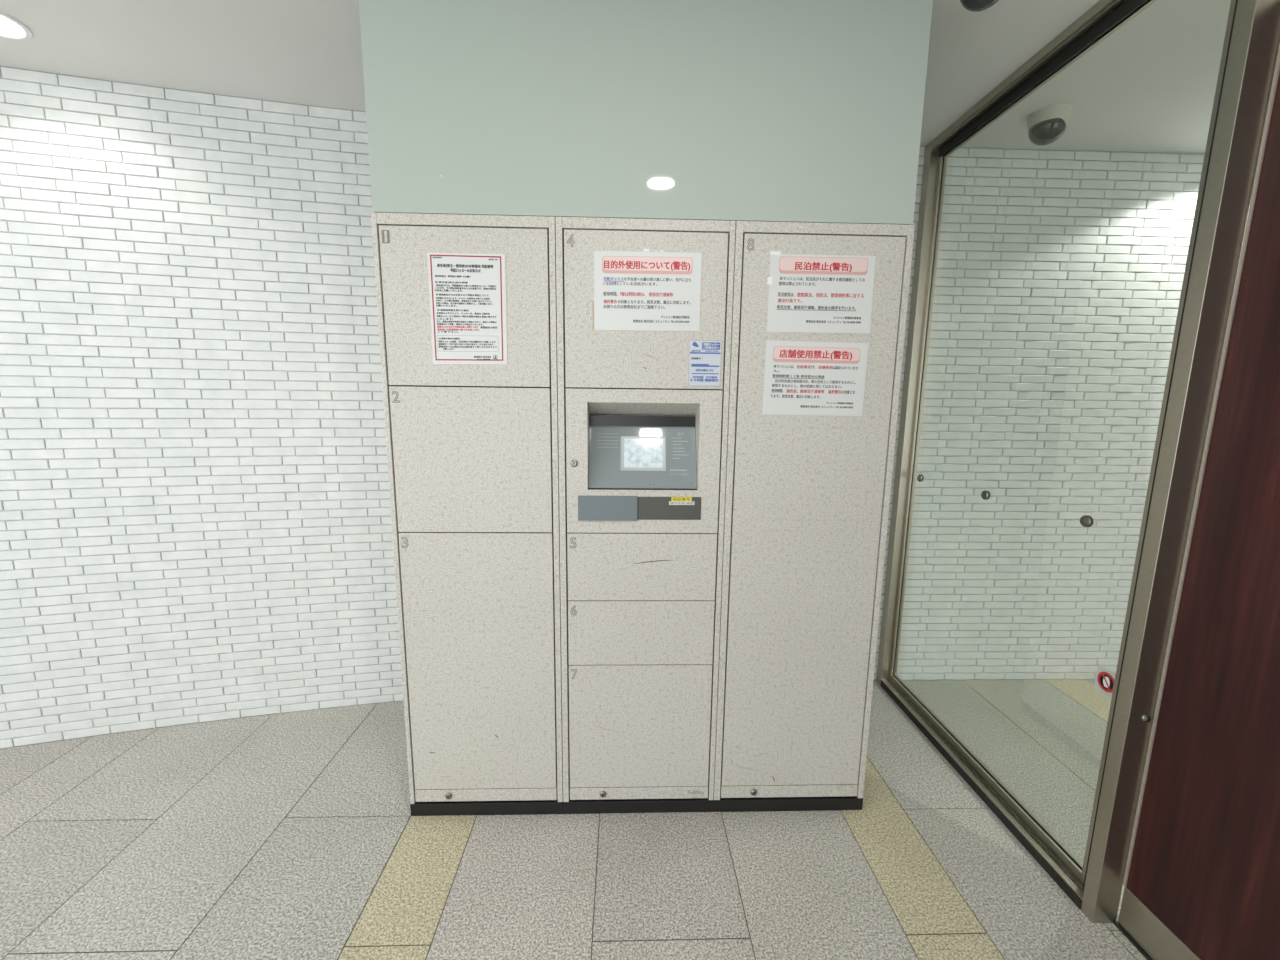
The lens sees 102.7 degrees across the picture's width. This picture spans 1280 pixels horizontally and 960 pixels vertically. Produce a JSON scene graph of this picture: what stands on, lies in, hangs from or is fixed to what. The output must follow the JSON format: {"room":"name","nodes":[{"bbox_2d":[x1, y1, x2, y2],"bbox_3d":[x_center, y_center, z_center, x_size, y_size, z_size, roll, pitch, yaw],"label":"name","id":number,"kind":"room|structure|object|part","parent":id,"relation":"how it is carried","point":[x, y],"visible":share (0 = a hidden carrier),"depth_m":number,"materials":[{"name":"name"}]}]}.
{"room":"apartment building lobby","nodes":[
{"label":"apartment building lobby","id":0,"kind":"room"},
{"bbox_2d":[0,66,403,748],"bbox_3d":[-1.987,-0.178,1.930,3.920,2.400,1.305,0,9,-2],"label":"wall","id":1,"kind":"structure","parent":0,"point":[196,522],"depth_m":1.94,"materials":[{"name":"white brick"}]},
{"bbox_2d":[0,679,1160,959],"bbox_3d":[-0.502,1.363,0.199,8.400,0.060,5.400,0,9,-2],"label":"floor","id":2,"kind":"structure","parent":0,"point":[295,835],"depth_m":1.51,"materials":[{"name":"grey tile"}]},
{"bbox_2d":[371,212,562,803],"bbox_3d":[-0.497,0.124,1.795,0.492,1.794,0.557,0,9,-2],"label":"locker","id":3,"kind":"object","parent":2,"relation":"on","point":[473,450],"visible":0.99,"depth_m":1.52,"materials":[{"name":"metal"}]},
{"bbox_3d":[-0.729,0.163,1.534,0.013,1.794,0.031,0,9,-2],"label":"post","id":4,"kind":"part","parent":3,"relation":"part of","materials":[{"name":"metal"}]},
{"bbox_3d":[-0.480,-0.707,1.402,0.462,0.028,0.030,0,9,-2],"label":"rail","id":5,"kind":"part","parent":3,"relation":"part of","materials":[{"name":"metal"}]},
{"bbox_3d":[-0.483,-0.479,1.433,0.454,0.425,0.018,0,9,-2],"label":"door","id":6,"kind":"part","parent":3,"relation":"part of","materials":[{"name":"paint"}]},
{"bbox_2d":[427,252,506,363],"bbox_3d":[-0.477,-0.473,1.424,0.212,0.298,0.001,0,9,-2],"label":"notice","id":7,"kind":"object","parent":3,"relation":"attached to","point":[467,291],"visible":1,"depth_m":1.42,"materials":[{"name":"white paper"}]},
{"bbox_3d":[-0.488,-0.056,1.500,0.454,0.425,0.018,0,9,-2],"label":"door","id":8,"kind":"part","parent":3,"relation":"part of","materials":[{"name":"paint"}]},
{"bbox_3d":[-0.495,0.579,1.602,0.454,0.854,0.018,0,9,-2],"label":"door","id":9,"kind":"part","parent":3,"relation":"part of","materials":[{"name":"paint"}]},
{"bbox_3d":[-0.501,1.024,1.674,0.456,0.043,0.017,0,9,-2],"label":"kick panel","id":10,"kind":"part","parent":3,"relation":"part of","materials":[{"name":"paint"}]},
{"bbox_3d":[-0.251,0.167,1.549,0.017,1.794,0.031,0,9,-2],"label":"post","id":11,"kind":"part","parent":3,"relation":"part of","materials":[{"name":"metal"}]},
{"bbox_2d":[410,796,862,815],"bbox_3d":[-0.009,1.036,1.954,1.491,0.043,0.542,0,9,-2],"label":"plinth","id":12,"kind":"object","parent":2,"relation":"on","point":[446,808],"visible":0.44,"depth_m":1.69,"materials":[{"name":"black metal"}]},
{"bbox_2d":[555,217,735,801],"bbox_3d":[-0.002,0.128,1.810,0.494,1.794,0.557,0,9,-2],"label":"locker","id":13,"kind":"object","parent":2,"relation":"on","point":[641,573],"visible":1,"depth_m":1.55,"materials":[{"name":"metal"}]},
{"bbox_3d":[-0.232,0.167,1.549,0.018,1.794,0.031,0,9,-2],"label":"post","id":14,"kind":"part","parent":13,"relation":"part of","materials":[{"name":"metal"}]},
{"bbox_3d":[-0.096,0.084,1.524,0.176,0.074,0.010,0,9,-2],"label":"plate","id":15,"kind":"part","parent":13,"relation":"part of","materials":[{"name":"grey metal"}]},
{"bbox_3d":[-0.003,1.028,1.690,0.454,0.043,0.017,0,9,-2],"label":"kick panel","id":16,"kind":"part","parent":13,"relation":"part of","materials":[{"name":"paint"}]},
{"bbox_3d":[0.000,0.793,1.651,0.452,0.428,0.018,0,9,-2],"label":"door","id":17,"kind":"part","parent":13,"relation":"part of","materials":[{"name":"paint"}]},
{"bbox_3d":[0.004,0.475,1.601,0.452,0.210,0.018,0,9,-2],"label":"door","id":18,"kind":"part","parent":13,"relation":"part of","materials":[{"name":"paint"}]},
{"bbox_3d":[0.006,0.265,1.567,0.452,0.211,0.018,0,9,-2],"label":"door","id":19,"kind":"part","parent":13,"relation":"part of","materials":[{"name":"paint"}]},
{"bbox_3d":[0.008,-0.070,1.557,0.325,0.182,0.080,0,9,-2],"label":"control panel","id":20,"kind":"part","parent":13,"relation":"part of","materials":[{"name":"grey plastic"}]},
{"bbox_3d":[0.009,-0.059,1.558,0.452,0.425,0.104,0,9,-2],"label":"console door","id":21,"kind":"part","parent":13,"relation":"part of","materials":[{"name":"paint"}]},
{"bbox_3d":[0.018,-0.704,1.418,0.461,0.028,0.030,0,9,-2],"label":"rail","id":22,"kind":"part","parent":13,"relation":"part of","materials":[{"name":"metal"}]},
{"bbox_3d":[0.015,-0.475,1.448,0.452,0.425,0.018,0,9,-2],"label":"door","id":23,"kind":"part","parent":13,"relation":"part of","materials":[{"name":"paint"}]},
{"bbox_2d":[593,249,701,330],"bbox_3d":[0.019,-0.529,1.429,0.302,0.219,0.002,0,9,-2],"label":"notice","id":24,"kind":"object","parent":13,"relation":"attached to","point":[645,290],"visible":1,"depth_m":1.43,"materials":[{"name":"white paper"}]},
{"bbox_3d":[0.021,-0.595,1.419,0.251,0.046,0.001,0,9,-2],"label":"heading frame","id":25,"kind":"part","parent":24,"relation":"part of","materials":[{"name":"pink"}]},
{"bbox_3d":[0.087,0.084,1.532,0.191,0.070,0.006,0,9,-2],"label":"card plate","id":26,"kind":"part","parent":13,"relation":"part of","materials":[{"name":"grey plastic"}]},
{"bbox_2d":[669,497,694,504],"bbox_3d":[0.125,0.063,1.526,0.076,0.024,0.001,0,9,-2],"label":"instruction label","id":27,"kind":"object","parent":13,"relation":"attached to","point":[674,500],"visible":1,"depth_m":1.53,"materials":[{"name":"yellow paper"}]},
{"bbox_2d":[688,340,721,385],"bbox_3d":[0.186,-0.334,1.466,0.094,0.128,0.001,0,9,-2],"label":"sticker","id":28,"kind":"object","parent":13,"relation":"attached to","point":[704,355],"visible":1,"depth_m":1.47,"materials":[{"name":"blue paper"}]},
{"bbox_3d":[0.245,0.170,1.564,0.015,1.794,0.031,0,9,-2],"label":"post","id":29,"kind":"part","parent":13,"relation":"part of","materials":[{"name":"metal"}]},
{"bbox_2d":[713,221,914,799],"bbox_3d":[0.496,0.131,1.826,0.500,1.794,0.557,0,9,-2],"label":"locker","id":30,"kind":"object","parent":2,"relation":"on","point":[807,497],"visible":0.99,"depth_m":1.56,"materials":[{"name":"metal"}]},
{"bbox_3d":[0.265,0.170,1.565,0.020,1.794,0.031,0,9,-2],"label":"post","id":31,"kind":"part","parent":30,"relation":"part of","materials":[{"name":"metal"}]},
{"bbox_3d":[0.495,1.031,1.705,0.456,0.043,0.017,0,9,-2],"label":"kick panel","id":32,"kind":"part","parent":30,"relation":"part of","materials":[{"name":"paint"}]},
{"bbox_2d":[762,340,868,415],"bbox_3d":[0.507,-0.293,1.482,0.298,0.212,0.002,0,9,-2],"label":"notice","id":33,"kind":"object","parent":30,"relation":"attached to","point":[801,377],"visible":1,"depth_m":1.48,"materials":[{"name":"white paper"}]},
{"bbox_3d":[0.508,-0.359,1.471,0.253,0.047,0.001,0,9,-2],"label":"heading frame","id":34,"kind":"part","parent":33,"relation":"part of","materials":[{"name":"pink"}]},
{"bbox_2d":[767,251,875,333],"bbox_3d":[0.509,-0.527,1.444,0.304,0.218,0.002,0,9,-2],"label":"notice","id":35,"kind":"object","parent":30,"relation":"attached to","point":[808,293],"visible":1,"depth_m":1.45,"materials":[{"name":"white paper"}]},
{"bbox_3d":[0.514,-0.600,1.433,0.251,0.046,0.001,0,9,-2],"label":"heading frame","id":36,"kind":"part","parent":35,"relation":"part of","materials":[{"name":"pink"}]},
{"bbox_3d":[0.516,-0.700,1.433,0.462,0.028,0.030,0,9,-2],"label":"rail","id":37,"kind":"part","parent":30,"relation":"part of","materials":[{"name":"metal"}]},
{"bbox_3d":[0.745,0.173,1.580,0.018,1.794,0.031,0,9,-2],"label":"post","id":38,"kind":"part","parent":30,"relation":"part of","materials":[{"name":"metal"}]},
{"bbox_2d":[0,0,1279,154],"bbox_3d":[-0.473,-1.086,-0.194,8.400,0.100,5.400,0,9,-2],"label":"ceiling","id":39,"kind":"structure","parent":0,"point":[1149,86],"depth_m":1.59,"materials":[{"name":"white paint"}]},
{"bbox_2d":[0,11,32,39],"bbox_3d":[-1.861,-1.314,1.464,0.165,0.006,0.165,0,9,-2],"label":"recessed light","id":40,"kind":"object","parent":39,"relation":"in","point":[10,26],"visible":1,"depth_m":1.50,"materials":[{"name":"white plastic"}]},
{"bbox_2d":[0,16,23,34],"bbox_3d":[-1.861,-1.313,1.464,0.128,0.005,0.128,0,9,-2],"label":"diffuser","id":41,"kind":"object","parent":40,"relation":"attached to","point":[8,26],"depth_m":1.49,"materials":[{"name":"white plastic"}]},
{"bbox_2d":[359,0,932,224],"bbox_3d":[0.023,-0.996,1.379,1.487,0.560,0.044,0,9,-2],"label":"bulkhead","id":42,"kind":"object","parent":39,"relation":"attached to","point":[811,111],"visible":0.97,"depth_m":1.36,"materials":[{"name":"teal paint"}]},
{"bbox_2d":[960,0,998,11],"bbox_3d":[0.859,-1.219,1.276,0.128,0.070,0.128,0,9,-2],"label":"security camera","id":43,"kind":"object","parent":39,"relation":"attached to","point":[970,5],"visible":1,"depth_m":1.28,"materials":[{"name":"grey plastic"}]},
{"bbox_2d":[1028,104,1071,145],"bbox_3d":[1.499,-1.292,1.883,0.128,0.103,0.128,0,9,-2],"label":"security camera","id":44,"kind":"object","parent":39,"relation":"attached to","point":[1047,124],"visible":1,"depth_m":1.85,"materials":[{"name":"grey plastic"}]},
{"bbox_2d":[874,147,1258,679],"bbox_3d":[1.798,-0.225,2.504,3.682,2.400,0.385,0,9,-2],"label":"wall","id":45,"kind":"structure","parent":0,"point":[1060,274],"depth_m":2.31,"materials":[{"name":"white brick"}]},
{"bbox_3d":[1.392,0.285,-0.707,0.125,2.400,3.840,0,9,-2],"label":"wall","id":46,"kind":"structure","parent":0,"visible":0},
{"bbox_2d":[876,0,1279,922],"bbox_3d":[1.219,-0.109,1.737,0.066,2.400,1.182,0,9,-2],"label":"window","id":47,"kind":"structure","parent":46,"relation":"in","point":[1252,35],"depth_m":1.26,"materials":[{"name":"brown metal"}]},
{"bbox_3d":[1.203,-0.198,2.296,0.064,2.400,0.048,0,9,-2],"label":"post","id":48,"kind":"part","parent":47,"relation":"part of","materials":[{"name":"brown metal"}]},
{"bbox_2d":[917,474,923,481],"bbox_3d":[1.219,-0.009,2.226,0.016,0.033,0.033,0,9,-2],"label":"marker","id":49,"kind":"object","parent":47,"relation":"attached to","point":[920,477],"visible":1,"depth_m":2.22,"materials":[{"name":"silver metal"}]},
{"bbox_3d":[1.206,1.060,1.921,0.064,0.034,1.091,0,9,-2],"label":"sill rail","id":50,"kind":"part","parent":47,"relation":"part of","materials":[{"name":"brown metal"}]},
{"bbox_2d":[981,491,989,499],"bbox_3d":[1.232,0.054,1.823,0.016,0.033,0.033,0,9,-2],"label":"marker","id":51,"kind":"object","parent":47,"relation":"attached to","point":[985,495],"visible":1,"depth_m":1.82,"materials":[{"name":"silver metal"}]},
{"bbox_3d":[1.234,-1.280,1.546,0.064,0.026,1.091,0,9,-2],"label":"head rail","id":52,"kind":"part","parent":47,"relation":"part of","materials":[{"name":"brown metal"}]},
{"bbox_2d":[1080,515,1093,526],"bbox_3d":[1.244,0.115,1.425,0.016,0.033,0.033,0,9,-2],"label":"marker","id":53,"kind":"object","parent":47,"relation":"attached to","point":[1086,520],"visible":1,"depth_m":1.42,"materials":[{"name":"silver metal"}]},
{"bbox_2d":[1094,664,1115,697],"bbox_3d":[1.239,0.537,1.361,0.002,0.069,0.058,0,9,-2],"label":"sticker","id":54,"kind":"object","parent":47,"relation":"attached to","point":[1104,681],"visible":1,"depth_m":1.36,"materials":[{"name":"white paper"}]},
{"bbox_3d":[1.237,-0.019,1.178,0.064,2.400,0.036,0,9,-2],"label":"post","id":55,"kind":"part","parent":47,"relation":"part of","materials":[{"name":"brown metal"}]},
{"bbox_2d":[1113,45,1279,959],"bbox_3d":[1.311,0.183,0.674,0.071,2.162,1.077,0,9,-2],"label":"door","id":56,"kind":"structure","parent":46,"relation":"in","point":[1201,881],"depth_m":1.10,"materials":[{"name":"red wood"}]},
{"bbox_3d":[1.293,1.190,0.822,0.046,0.110,1.042,0,9,-2],"label":"kick plate","id":57,"kind":"part","parent":56,"relation":"part of","materials":[{"name":"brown metal"}]}
]}

